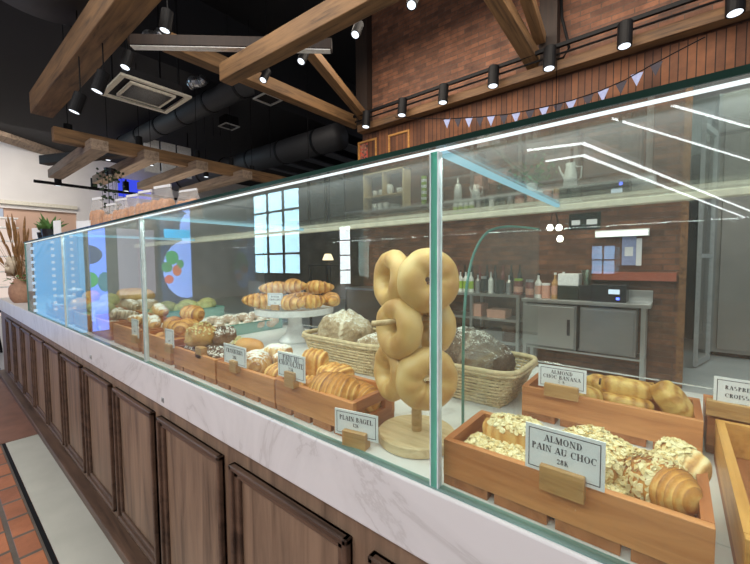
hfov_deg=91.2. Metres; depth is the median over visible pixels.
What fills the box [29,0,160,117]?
ceiling beam
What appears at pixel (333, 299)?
croissant
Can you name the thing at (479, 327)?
storage box
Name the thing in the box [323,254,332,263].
table lamp
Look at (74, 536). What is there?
floor mat
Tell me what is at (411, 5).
spotlight
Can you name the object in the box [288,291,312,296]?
croissant
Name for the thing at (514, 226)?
divider
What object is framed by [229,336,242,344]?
muffin
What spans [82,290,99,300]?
bun
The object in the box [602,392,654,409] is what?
pastry
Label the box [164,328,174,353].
price sign
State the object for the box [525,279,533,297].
jar
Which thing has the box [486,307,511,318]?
storage box
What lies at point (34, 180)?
track
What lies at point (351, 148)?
sheets
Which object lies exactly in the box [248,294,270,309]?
croissant
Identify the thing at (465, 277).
bottle
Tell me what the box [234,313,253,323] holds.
doughnut
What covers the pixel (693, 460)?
pastry
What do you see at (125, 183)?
spotlight
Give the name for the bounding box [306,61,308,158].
hanging rod
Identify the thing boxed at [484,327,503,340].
storage box
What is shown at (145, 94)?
grille
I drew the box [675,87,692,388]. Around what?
trim
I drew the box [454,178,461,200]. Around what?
ceramic bottle
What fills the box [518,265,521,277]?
bottle
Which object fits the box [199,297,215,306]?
bun
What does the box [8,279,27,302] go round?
flower vase
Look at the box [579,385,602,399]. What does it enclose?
pastry
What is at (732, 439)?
wooden tray
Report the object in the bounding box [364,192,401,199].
shelf
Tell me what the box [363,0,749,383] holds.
wall
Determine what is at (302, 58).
spotlight
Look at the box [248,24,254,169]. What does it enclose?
spotlight
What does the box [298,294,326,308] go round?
croissant
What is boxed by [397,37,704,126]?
bunting string
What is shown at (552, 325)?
base cabinet
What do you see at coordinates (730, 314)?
door
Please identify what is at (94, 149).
cross beam
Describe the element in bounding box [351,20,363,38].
spotlight
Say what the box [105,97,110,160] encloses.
spotlight
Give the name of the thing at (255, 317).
doughnut
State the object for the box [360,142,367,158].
print
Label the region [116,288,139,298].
loaf
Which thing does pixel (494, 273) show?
bottle
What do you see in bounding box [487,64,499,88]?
spotlight
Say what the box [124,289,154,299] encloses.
loaf
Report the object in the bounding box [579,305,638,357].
door
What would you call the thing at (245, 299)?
croissant
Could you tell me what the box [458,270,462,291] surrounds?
bottle
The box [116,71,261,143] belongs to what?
air duct
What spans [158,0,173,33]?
spotlight
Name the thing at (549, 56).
spotlight
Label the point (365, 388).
pain au chocolat
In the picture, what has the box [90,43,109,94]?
spotlight
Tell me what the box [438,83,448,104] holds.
spotlight
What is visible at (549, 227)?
pendant light
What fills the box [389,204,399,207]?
stack
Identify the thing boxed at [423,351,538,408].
wicker basket
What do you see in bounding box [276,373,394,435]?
wooden tray
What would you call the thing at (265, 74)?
spotlight
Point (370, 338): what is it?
loaf
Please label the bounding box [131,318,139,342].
price sign
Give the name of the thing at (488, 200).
shelf
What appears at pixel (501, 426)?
pastry
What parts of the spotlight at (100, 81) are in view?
stem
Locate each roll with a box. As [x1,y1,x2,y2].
[109,307,123,319]
[111,310,139,318]
[124,299,140,310]
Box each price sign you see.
[47,299,51,310]
[90,309,96,327]
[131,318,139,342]
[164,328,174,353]
[224,343,246,373]
[268,293,282,309]
[278,351,305,388]
[335,407,377,451]
[525,421,605,504]
[538,364,586,401]
[706,376,749,422]
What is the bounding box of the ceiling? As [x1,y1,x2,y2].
[0,0,362,185]
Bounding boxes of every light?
[64,235,194,240]
[144,217,303,230]
[441,150,559,206]
[595,228,649,237]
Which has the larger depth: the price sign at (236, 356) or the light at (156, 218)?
the light at (156, 218)
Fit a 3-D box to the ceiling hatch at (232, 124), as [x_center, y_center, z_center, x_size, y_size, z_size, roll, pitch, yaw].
[-3.093,-3.383,7.768,0.320,0.200,0.320,2,4,39]
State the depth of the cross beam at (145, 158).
5.64 m
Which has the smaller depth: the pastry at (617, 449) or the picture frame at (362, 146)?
the pastry at (617, 449)
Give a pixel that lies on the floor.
(21, 542)
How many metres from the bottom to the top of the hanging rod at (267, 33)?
2.424 m
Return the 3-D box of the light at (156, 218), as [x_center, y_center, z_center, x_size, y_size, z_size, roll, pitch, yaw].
[-0.683,-0.284,1.823,0.012,0.009,0.830,2,4,39]
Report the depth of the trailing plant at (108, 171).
5.76 m
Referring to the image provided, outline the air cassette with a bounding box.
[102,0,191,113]
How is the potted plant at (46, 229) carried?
on the glass display case
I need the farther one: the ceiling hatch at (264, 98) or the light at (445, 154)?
the ceiling hatch at (264, 98)
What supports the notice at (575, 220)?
attached to the wall at (435, 43)
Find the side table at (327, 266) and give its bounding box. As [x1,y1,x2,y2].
[308,264,347,328]
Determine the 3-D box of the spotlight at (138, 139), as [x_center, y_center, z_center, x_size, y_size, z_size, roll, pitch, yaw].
[-3.863,-2.871,5.968,0.100,1.359,0.100,2,4,39]
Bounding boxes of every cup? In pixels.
[372,204,377,210]
[377,203,382,209]
[383,202,388,208]
[387,184,393,193]
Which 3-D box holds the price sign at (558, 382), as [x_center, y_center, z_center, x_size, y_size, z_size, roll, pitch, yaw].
[0.453,0.244,0.891,0.105,0.075,0.020,2,4,37]
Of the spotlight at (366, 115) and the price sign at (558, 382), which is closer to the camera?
the price sign at (558, 382)
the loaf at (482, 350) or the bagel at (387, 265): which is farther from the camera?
the loaf at (482, 350)
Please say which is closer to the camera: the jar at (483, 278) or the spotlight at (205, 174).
the jar at (483, 278)
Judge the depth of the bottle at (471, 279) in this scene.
5.05 m
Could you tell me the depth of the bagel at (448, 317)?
0.80 m
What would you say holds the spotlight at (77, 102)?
hanging from the ceiling
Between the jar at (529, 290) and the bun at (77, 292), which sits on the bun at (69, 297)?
the bun at (77, 292)
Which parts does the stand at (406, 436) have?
post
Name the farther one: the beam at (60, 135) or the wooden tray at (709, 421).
the beam at (60, 135)
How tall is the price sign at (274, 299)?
0.082 m
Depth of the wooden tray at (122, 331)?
1.81 m
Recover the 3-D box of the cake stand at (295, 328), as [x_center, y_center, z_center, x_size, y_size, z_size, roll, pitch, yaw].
[-0.414,0.217,1.905,0.400,0.180,0.400,2,4,39]
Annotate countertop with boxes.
[0,294,733,563]
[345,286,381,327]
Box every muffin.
[184,321,215,346]
[184,345,208,351]
[207,344,223,356]
[212,326,236,345]
[212,350,223,358]
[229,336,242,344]
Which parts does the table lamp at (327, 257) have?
lamp shade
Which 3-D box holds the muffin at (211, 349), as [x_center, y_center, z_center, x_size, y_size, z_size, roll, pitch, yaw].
[-0.610,0.275,1.383,0.112,0.080,0.110,2,4,38]
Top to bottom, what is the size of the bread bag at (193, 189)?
0.192 m
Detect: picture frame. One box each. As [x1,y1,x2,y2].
[358,137,376,159]
[388,129,409,157]
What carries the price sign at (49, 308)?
attached to the wooden tray at (54, 313)
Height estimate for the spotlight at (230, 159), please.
2.772 m
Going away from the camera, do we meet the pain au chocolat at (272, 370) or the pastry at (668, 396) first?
the pastry at (668, 396)
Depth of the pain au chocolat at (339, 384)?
0.91 m
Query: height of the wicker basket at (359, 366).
0.121 m
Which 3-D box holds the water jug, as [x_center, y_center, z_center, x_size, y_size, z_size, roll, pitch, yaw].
[2.307,-1.259,4.340,0.150,0.280,0.228,-2,3,-19]
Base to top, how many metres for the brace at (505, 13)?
1.328 m
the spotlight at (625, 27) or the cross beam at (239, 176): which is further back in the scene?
the cross beam at (239, 176)
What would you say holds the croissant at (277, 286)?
on the croissant at (245, 299)
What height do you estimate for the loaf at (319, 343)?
0.089 m
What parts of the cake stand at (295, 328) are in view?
plate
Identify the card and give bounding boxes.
[31,228,40,239]
[53,220,61,233]
[76,220,90,228]
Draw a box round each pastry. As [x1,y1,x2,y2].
[241,349,272,373]
[264,343,292,355]
[272,351,294,363]
[464,431,524,461]
[482,412,543,448]
[562,424,635,484]
[575,482,628,510]
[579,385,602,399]
[586,374,606,392]
[599,375,652,400]
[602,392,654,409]
[614,478,634,496]
[618,446,702,516]
[650,380,693,417]
[651,436,711,481]
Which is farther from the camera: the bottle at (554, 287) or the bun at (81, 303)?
the bottle at (554, 287)
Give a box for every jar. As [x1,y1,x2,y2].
[481,276,486,292]
[495,279,504,293]
[514,278,522,294]
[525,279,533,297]
[542,283,550,297]
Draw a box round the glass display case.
[23,64,749,563]
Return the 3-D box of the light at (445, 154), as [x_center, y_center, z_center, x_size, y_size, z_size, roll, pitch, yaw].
[0.374,-0.246,0.959,0.012,0.009,0.830,2,4,39]
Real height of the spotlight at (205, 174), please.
1.604 m
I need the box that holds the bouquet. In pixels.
[0,213,52,284]
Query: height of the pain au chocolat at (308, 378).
0.075 m
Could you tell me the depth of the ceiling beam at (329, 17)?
3.26 m
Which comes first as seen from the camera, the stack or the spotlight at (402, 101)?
the spotlight at (402, 101)
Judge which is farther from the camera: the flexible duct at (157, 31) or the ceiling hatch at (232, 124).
the ceiling hatch at (232, 124)
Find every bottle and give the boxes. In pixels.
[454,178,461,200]
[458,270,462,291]
[463,270,466,291]
[468,270,473,291]
[475,273,480,291]
[485,265,488,291]
[488,272,493,292]
[493,265,496,291]
[501,265,504,281]
[506,275,511,293]
[509,265,512,292]
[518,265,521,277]
[535,273,541,297]
[551,273,557,298]
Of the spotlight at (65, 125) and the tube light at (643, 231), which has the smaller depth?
the tube light at (643, 231)
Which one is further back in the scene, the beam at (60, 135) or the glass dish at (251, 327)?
the beam at (60, 135)
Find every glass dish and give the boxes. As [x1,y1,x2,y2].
[148,305,224,317]
[226,318,282,334]
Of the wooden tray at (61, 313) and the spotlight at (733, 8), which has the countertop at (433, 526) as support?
the wooden tray at (61, 313)
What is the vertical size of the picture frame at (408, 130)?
0.360 m
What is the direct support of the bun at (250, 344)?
on the pastry
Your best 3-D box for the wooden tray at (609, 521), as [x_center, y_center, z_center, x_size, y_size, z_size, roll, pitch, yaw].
[0.319,0.328,0.619,0.364,0.084,0.168,2,4,39]
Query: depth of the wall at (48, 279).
10.69 m
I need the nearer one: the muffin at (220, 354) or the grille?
the muffin at (220, 354)
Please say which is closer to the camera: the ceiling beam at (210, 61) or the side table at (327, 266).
the ceiling beam at (210, 61)
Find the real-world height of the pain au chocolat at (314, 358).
0.090 m
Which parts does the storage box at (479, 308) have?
lid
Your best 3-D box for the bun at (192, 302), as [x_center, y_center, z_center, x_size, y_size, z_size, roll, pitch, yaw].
[-1.427,0.182,2.815,0.128,0.102,0.132,2,4,37]
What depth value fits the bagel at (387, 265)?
0.81 m
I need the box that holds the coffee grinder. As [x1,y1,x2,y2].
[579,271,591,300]
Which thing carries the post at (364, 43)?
on the beam at (715, 18)
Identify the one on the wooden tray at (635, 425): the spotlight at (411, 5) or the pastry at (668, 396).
the pastry at (668, 396)
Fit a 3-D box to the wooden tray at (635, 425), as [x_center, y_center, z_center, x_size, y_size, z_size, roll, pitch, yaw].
[0.569,0.311,0.905,0.352,0.082,0.160,2,4,39]
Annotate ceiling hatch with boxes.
[218,114,239,130]
[253,89,282,105]
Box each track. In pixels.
[33,179,273,210]
[353,0,722,122]
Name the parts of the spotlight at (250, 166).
stem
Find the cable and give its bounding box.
[557,0,569,59]
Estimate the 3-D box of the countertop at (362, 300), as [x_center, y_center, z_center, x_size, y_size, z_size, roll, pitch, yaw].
[0.254,0.567,5.947,1.540,0.930,0.500,2,4,39]
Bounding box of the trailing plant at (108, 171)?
[89,167,125,214]
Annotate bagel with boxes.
[373,250,406,305]
[373,347,399,401]
[376,298,422,359]
[396,347,457,410]
[397,248,458,312]
[421,306,455,350]
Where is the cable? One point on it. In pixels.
(561, 1)
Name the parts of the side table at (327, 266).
leg, leg, leg, leg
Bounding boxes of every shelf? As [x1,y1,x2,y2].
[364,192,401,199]
[366,176,654,211]
[589,272,676,280]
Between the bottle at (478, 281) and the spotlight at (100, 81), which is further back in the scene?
the bottle at (478, 281)
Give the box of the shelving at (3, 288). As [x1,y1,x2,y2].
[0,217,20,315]
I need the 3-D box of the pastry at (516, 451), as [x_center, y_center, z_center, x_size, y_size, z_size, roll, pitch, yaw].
[0.221,0.313,0.653,0.135,0.057,0.095,2,4,38]
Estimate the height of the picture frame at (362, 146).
0.360 m
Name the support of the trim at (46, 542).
on the floor
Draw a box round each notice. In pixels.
[569,213,582,229]
[583,212,600,229]
[622,236,635,264]
[636,238,641,265]
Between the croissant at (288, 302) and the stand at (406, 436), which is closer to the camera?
the stand at (406, 436)
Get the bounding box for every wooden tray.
[46,301,95,318]
[58,306,118,324]
[74,307,139,331]
[91,312,165,340]
[113,317,167,351]
[141,326,215,364]
[174,344,223,384]
[217,356,282,408]
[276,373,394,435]
[444,410,715,563]
[522,372,703,452]
[702,394,749,453]
[714,419,749,563]
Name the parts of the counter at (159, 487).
panel moulding, panel moulding, panel moulding, panel moulding, panel moulding, panel moulding, skirting, panel moulding, panel moulding, panel moulding, panel moulding, panel moulding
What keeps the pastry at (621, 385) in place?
on the pastry at (607, 396)
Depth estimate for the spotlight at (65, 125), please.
4.96 m
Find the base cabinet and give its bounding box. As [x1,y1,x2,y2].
[522,302,581,350]
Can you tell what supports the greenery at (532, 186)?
on the shelf at (488, 200)
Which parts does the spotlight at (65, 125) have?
stem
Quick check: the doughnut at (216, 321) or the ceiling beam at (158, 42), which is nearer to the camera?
the doughnut at (216, 321)
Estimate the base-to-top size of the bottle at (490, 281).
0.280 m
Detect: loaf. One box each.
[115,299,124,306]
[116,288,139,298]
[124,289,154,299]
[136,299,158,310]
[318,309,373,350]
[318,343,356,360]
[355,332,378,368]
[444,326,515,396]
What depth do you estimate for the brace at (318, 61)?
5.31 m
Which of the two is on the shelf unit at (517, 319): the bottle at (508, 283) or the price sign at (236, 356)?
the bottle at (508, 283)
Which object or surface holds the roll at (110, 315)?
on the roll
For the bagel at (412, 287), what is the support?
hanging from the stand at (406, 436)
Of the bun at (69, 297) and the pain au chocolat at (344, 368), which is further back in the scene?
the bun at (69, 297)
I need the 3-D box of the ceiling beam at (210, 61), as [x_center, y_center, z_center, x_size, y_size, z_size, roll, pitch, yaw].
[-1.327,-2.757,5.322,0.170,0.170,3.200,2,4,39]
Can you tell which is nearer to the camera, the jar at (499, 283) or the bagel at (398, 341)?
the bagel at (398, 341)
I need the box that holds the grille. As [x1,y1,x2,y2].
[121,85,171,105]
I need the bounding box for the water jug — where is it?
[558,162,582,186]
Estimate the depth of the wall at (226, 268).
12.35 m
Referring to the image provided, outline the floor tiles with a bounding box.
[0,294,749,394]
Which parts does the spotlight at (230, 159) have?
stem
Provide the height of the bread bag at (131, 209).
0.293 m
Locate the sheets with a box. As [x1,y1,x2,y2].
[269,143,362,184]
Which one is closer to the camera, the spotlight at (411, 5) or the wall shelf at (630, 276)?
the spotlight at (411, 5)
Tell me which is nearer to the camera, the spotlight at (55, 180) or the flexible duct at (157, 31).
the flexible duct at (157, 31)
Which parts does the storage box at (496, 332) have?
lid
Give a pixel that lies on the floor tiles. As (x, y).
(704, 373)
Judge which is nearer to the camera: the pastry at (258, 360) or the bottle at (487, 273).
the pastry at (258, 360)
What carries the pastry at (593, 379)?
on the wooden tray at (635, 425)
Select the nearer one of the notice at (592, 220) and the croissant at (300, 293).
the croissant at (300, 293)
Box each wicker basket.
[301,327,379,376]
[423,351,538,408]
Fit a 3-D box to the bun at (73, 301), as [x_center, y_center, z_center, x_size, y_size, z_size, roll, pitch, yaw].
[-2.172,0.151,2.694,0.108,0.073,0.114,-3,4,-41]
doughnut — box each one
[202,316,224,326]
[220,314,238,325]
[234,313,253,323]
[249,311,266,327]
[266,318,278,326]
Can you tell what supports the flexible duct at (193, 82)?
hanging from the ceiling
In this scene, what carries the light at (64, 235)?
on the glass display case
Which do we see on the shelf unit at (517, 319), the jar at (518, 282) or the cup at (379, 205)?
the jar at (518, 282)
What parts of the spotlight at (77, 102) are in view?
stem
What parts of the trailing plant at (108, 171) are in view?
pot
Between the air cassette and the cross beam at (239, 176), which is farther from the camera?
the cross beam at (239, 176)
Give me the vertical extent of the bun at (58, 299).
0.074 m
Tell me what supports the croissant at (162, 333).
on the wooden tray at (159, 353)
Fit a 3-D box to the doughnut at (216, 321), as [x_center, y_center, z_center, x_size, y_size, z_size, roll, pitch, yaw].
[-0.904,0.243,2.043,0.124,0.105,0.111,-2,4,-29]
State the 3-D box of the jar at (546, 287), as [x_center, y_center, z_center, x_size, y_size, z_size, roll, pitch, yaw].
[2.080,0.105,4.462,0.100,0.180,0.098,2,4,39]
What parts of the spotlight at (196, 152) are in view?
stem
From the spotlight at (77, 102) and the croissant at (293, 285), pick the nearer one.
the croissant at (293, 285)
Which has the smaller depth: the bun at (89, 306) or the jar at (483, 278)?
the bun at (89, 306)
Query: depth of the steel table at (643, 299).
4.00 m
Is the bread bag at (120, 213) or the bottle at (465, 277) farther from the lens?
the bottle at (465, 277)
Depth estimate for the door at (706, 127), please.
4.57 m
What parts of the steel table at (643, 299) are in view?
leg, leg, leg, leg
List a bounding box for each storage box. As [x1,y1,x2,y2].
[466,324,486,330]
[473,302,487,316]
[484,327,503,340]
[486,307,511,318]
[501,323,520,342]
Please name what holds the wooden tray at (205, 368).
on the countertop at (433, 526)
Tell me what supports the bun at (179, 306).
in the glass dish at (217, 310)
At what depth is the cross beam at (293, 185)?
7.79 m
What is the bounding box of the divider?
[461,225,538,424]
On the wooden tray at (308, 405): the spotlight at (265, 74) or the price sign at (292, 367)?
the price sign at (292, 367)
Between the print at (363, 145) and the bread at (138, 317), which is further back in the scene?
the print at (363, 145)
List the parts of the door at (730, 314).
corner trim, door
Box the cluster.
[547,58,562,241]
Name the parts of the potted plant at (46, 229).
pot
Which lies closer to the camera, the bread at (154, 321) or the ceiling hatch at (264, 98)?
the bread at (154, 321)
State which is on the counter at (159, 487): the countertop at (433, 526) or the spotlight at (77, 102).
the countertop at (433, 526)
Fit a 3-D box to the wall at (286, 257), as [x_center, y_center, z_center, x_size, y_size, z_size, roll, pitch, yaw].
[-3.878,-1.875,16.008,17.640,4.800,0.200,2,4,39]
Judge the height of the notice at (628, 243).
0.340 m
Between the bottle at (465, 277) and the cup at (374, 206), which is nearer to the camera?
the bottle at (465, 277)
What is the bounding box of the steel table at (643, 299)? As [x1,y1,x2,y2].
[522,287,652,381]
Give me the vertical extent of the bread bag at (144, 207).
0.264 m
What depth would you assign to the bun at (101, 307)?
2.31 m
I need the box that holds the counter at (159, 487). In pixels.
[0,311,427,563]
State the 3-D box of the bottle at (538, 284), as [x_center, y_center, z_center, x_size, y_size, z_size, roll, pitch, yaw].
[2.010,0.042,4.516,0.082,0.300,0.080,2,4,39]
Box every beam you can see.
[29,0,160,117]
[39,152,127,165]
[48,138,108,179]
[51,126,335,195]
[92,149,158,184]
[127,34,331,53]
[137,160,207,189]
[163,32,356,128]
[179,170,251,195]
[219,0,399,85]
[221,180,294,200]
[357,0,749,133]
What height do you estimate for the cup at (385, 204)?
0.120 m
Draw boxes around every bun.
[56,294,63,303]
[61,295,76,303]
[67,288,83,296]
[70,297,81,307]
[75,298,94,308]
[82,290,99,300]
[86,301,99,312]
[93,302,115,313]
[100,293,119,304]
[161,301,175,310]
[174,303,190,310]
[179,299,196,304]
[195,300,211,307]
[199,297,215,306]
[235,338,263,351]
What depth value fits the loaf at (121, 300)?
3.30 m
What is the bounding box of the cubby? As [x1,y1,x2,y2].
[363,166,410,211]
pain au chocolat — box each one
[263,362,278,376]
[299,375,313,386]
[302,348,328,375]
[308,371,359,400]
[316,362,354,374]
[357,379,380,413]
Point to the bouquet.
(13, 266)
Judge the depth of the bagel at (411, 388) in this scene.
0.75 m
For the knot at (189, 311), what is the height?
0.077 m
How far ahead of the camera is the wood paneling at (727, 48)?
4.22 m
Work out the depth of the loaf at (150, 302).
3.05 m
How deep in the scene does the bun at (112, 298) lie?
2.39 m
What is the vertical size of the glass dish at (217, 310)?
0.075 m
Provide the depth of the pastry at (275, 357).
1.22 m
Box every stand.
[254,305,333,344]
[371,275,453,458]
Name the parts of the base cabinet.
handle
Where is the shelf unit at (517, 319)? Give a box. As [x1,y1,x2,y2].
[453,291,527,362]
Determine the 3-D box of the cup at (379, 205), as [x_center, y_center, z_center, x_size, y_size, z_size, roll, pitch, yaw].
[0.091,-1.257,6.147,0.099,0.120,0.116,-1,3,-15]
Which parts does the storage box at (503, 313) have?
lid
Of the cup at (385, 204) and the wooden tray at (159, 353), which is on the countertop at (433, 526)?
the wooden tray at (159, 353)
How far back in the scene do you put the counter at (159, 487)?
1.46 m
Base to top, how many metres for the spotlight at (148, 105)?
1.536 m
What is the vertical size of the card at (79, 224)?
0.122 m
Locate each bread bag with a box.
[89,197,105,224]
[103,203,115,221]
[112,198,128,219]
[124,194,137,215]
[135,189,151,214]
[150,184,175,210]
[177,188,201,207]
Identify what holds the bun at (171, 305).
in the glass dish at (217, 310)
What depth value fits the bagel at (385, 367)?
0.83 m
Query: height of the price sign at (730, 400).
0.082 m
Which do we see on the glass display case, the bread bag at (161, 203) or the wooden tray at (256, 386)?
the bread bag at (161, 203)
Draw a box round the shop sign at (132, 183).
[118,178,150,199]
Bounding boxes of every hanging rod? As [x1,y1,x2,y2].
[267,33,270,157]
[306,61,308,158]
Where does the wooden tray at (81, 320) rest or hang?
on the countertop at (433, 526)
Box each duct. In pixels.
[2,0,88,25]
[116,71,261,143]
[142,27,164,33]
[170,122,348,190]
[186,75,207,89]
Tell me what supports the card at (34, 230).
on the glass display case
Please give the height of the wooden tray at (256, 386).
0.084 m
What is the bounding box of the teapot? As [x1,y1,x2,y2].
[469,184,482,197]
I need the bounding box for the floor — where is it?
[0,443,58,563]
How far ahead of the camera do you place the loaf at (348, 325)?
1.47 m
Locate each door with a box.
[579,305,638,357]
[693,122,718,366]
[703,88,749,358]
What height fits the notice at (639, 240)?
0.300 m
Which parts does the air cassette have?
frame, frame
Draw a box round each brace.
[307,53,364,119]
[484,0,539,69]
[520,0,545,44]
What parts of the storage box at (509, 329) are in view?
lid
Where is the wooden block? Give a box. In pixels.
[195,346,206,358]
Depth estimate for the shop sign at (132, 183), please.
11.68 m
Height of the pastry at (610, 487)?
0.050 m
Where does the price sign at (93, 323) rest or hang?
attached to the wooden tray at (106, 332)
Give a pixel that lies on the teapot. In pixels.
(475, 192)
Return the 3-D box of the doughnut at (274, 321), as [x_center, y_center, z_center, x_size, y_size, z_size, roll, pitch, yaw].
[-0.659,0.227,2.267,0.124,0.103,0.108,-3,4,-35]
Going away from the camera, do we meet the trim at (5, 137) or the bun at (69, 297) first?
the bun at (69, 297)
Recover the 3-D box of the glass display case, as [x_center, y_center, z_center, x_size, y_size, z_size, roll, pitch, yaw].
[-0.643,0.010,1.815,5.591,0.608,0.890,2,4,39]
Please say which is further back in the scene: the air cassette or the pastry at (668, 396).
the air cassette
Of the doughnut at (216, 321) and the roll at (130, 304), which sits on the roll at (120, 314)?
the roll at (130, 304)
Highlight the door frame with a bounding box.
[684,184,699,338]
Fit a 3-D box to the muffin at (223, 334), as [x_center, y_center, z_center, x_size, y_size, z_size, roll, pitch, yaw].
[-0.605,0.210,1.460,0.107,0.075,0.117,-3,4,-43]
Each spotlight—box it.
[54,178,61,185]
[62,24,72,129]
[67,10,86,114]
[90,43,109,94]
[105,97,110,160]
[119,36,134,70]
[123,179,128,191]
[135,63,142,144]
[148,105,153,165]
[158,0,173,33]
[194,89,199,157]
[203,118,208,177]
[226,12,233,164]
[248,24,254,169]
[259,0,270,83]
[297,0,308,65]
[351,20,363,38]
[362,110,370,128]
[397,97,406,116]
[406,0,417,10]
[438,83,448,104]
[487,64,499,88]
[543,44,556,71]
[617,18,632,50]
[725,0,745,18]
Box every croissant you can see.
[242,293,265,306]
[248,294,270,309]
[258,281,286,293]
[281,295,304,309]
[283,278,307,292]
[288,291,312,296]
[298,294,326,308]
[305,280,333,293]
[319,292,339,306]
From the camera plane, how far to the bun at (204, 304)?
2.78 m
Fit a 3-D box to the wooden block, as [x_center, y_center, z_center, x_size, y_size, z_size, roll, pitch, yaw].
[-0.618,0.251,1.304,0.044,0.040,0.024,2,4,39]
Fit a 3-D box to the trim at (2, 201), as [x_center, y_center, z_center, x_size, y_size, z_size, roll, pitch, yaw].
[-9.489,-2.180,10.363,0.120,0.100,1.700,2,4,39]
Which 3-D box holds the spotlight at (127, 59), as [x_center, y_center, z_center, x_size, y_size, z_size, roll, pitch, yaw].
[-2.240,-3.310,3.232,0.087,2.807,0.130,1,3,21]
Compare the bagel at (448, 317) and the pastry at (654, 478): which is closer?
the pastry at (654, 478)
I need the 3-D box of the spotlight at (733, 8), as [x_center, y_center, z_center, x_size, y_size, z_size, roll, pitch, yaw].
[3.201,-2.509,3.260,0.135,0.266,0.163,2,4,39]
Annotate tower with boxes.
[421,176,426,204]
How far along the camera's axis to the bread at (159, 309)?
1.88 m
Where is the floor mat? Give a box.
[6,434,123,563]
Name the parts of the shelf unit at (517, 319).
shelf, shelf, shelf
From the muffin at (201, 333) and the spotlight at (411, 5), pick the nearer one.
the muffin at (201, 333)
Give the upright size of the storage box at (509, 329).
0.204 m
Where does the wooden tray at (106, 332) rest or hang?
on the countertop at (433, 526)
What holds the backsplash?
attached to the wall at (435, 43)
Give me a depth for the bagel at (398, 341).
0.76 m
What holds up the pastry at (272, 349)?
in the wooden tray at (256, 386)
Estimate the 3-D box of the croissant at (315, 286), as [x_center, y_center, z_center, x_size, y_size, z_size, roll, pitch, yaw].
[-0.303,0.025,1.924,0.165,0.073,0.096,0,3,15]
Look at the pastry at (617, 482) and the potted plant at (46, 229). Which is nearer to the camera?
the pastry at (617, 482)
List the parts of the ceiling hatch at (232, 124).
frame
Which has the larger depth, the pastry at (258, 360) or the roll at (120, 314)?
the roll at (120, 314)
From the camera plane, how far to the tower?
5.58 m
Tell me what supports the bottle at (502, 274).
on the shelf unit at (517, 319)
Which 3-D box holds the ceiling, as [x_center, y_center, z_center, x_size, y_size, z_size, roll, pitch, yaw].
[-4.201,-4.384,7.710,22.500,1.500,12.000,2,4,39]
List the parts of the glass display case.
pane, pane, pane, rail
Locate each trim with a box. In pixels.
[0,130,63,154]
[0,199,77,209]
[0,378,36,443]
[2,443,58,563]
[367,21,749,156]
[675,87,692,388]
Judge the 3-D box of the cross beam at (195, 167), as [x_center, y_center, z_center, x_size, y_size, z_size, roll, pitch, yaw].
[-3.736,-1.897,6.649,2.500,0.140,0.200,2,4,39]
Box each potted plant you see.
[35,213,68,236]
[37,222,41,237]
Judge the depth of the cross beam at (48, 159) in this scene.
6.72 m
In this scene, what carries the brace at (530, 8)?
attached to the wall post at (549, 10)
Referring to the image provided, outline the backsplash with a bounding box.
[534,287,652,301]
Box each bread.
[127,314,149,324]
[148,314,161,328]
[152,303,168,316]
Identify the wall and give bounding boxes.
[0,142,263,301]
[3,208,78,295]
[262,169,363,298]
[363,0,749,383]
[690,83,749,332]
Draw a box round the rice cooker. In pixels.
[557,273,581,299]
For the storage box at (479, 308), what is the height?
0.164 m
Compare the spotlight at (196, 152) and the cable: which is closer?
the cable
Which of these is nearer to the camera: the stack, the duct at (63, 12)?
the duct at (63, 12)
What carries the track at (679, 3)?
attached to the beam at (715, 18)
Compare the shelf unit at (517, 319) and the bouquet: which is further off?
the shelf unit at (517, 319)
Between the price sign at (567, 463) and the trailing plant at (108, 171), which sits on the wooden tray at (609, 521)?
the price sign at (567, 463)
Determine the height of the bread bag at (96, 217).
0.339 m
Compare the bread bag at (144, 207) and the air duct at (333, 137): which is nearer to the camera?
the bread bag at (144, 207)
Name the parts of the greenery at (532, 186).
pot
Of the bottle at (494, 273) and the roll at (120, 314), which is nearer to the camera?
the roll at (120, 314)
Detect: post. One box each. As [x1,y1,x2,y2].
[355,15,371,126]
[539,0,559,65]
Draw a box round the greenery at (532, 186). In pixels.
[499,154,561,190]
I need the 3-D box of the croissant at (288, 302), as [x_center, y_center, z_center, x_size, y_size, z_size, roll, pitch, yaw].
[-0.406,0.097,1.761,0.096,0.073,0.166,-2,4,-32]
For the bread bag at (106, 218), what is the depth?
2.90 m
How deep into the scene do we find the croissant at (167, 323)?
1.62 m
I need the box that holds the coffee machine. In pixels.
[591,283,628,302]
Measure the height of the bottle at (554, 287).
0.310 m

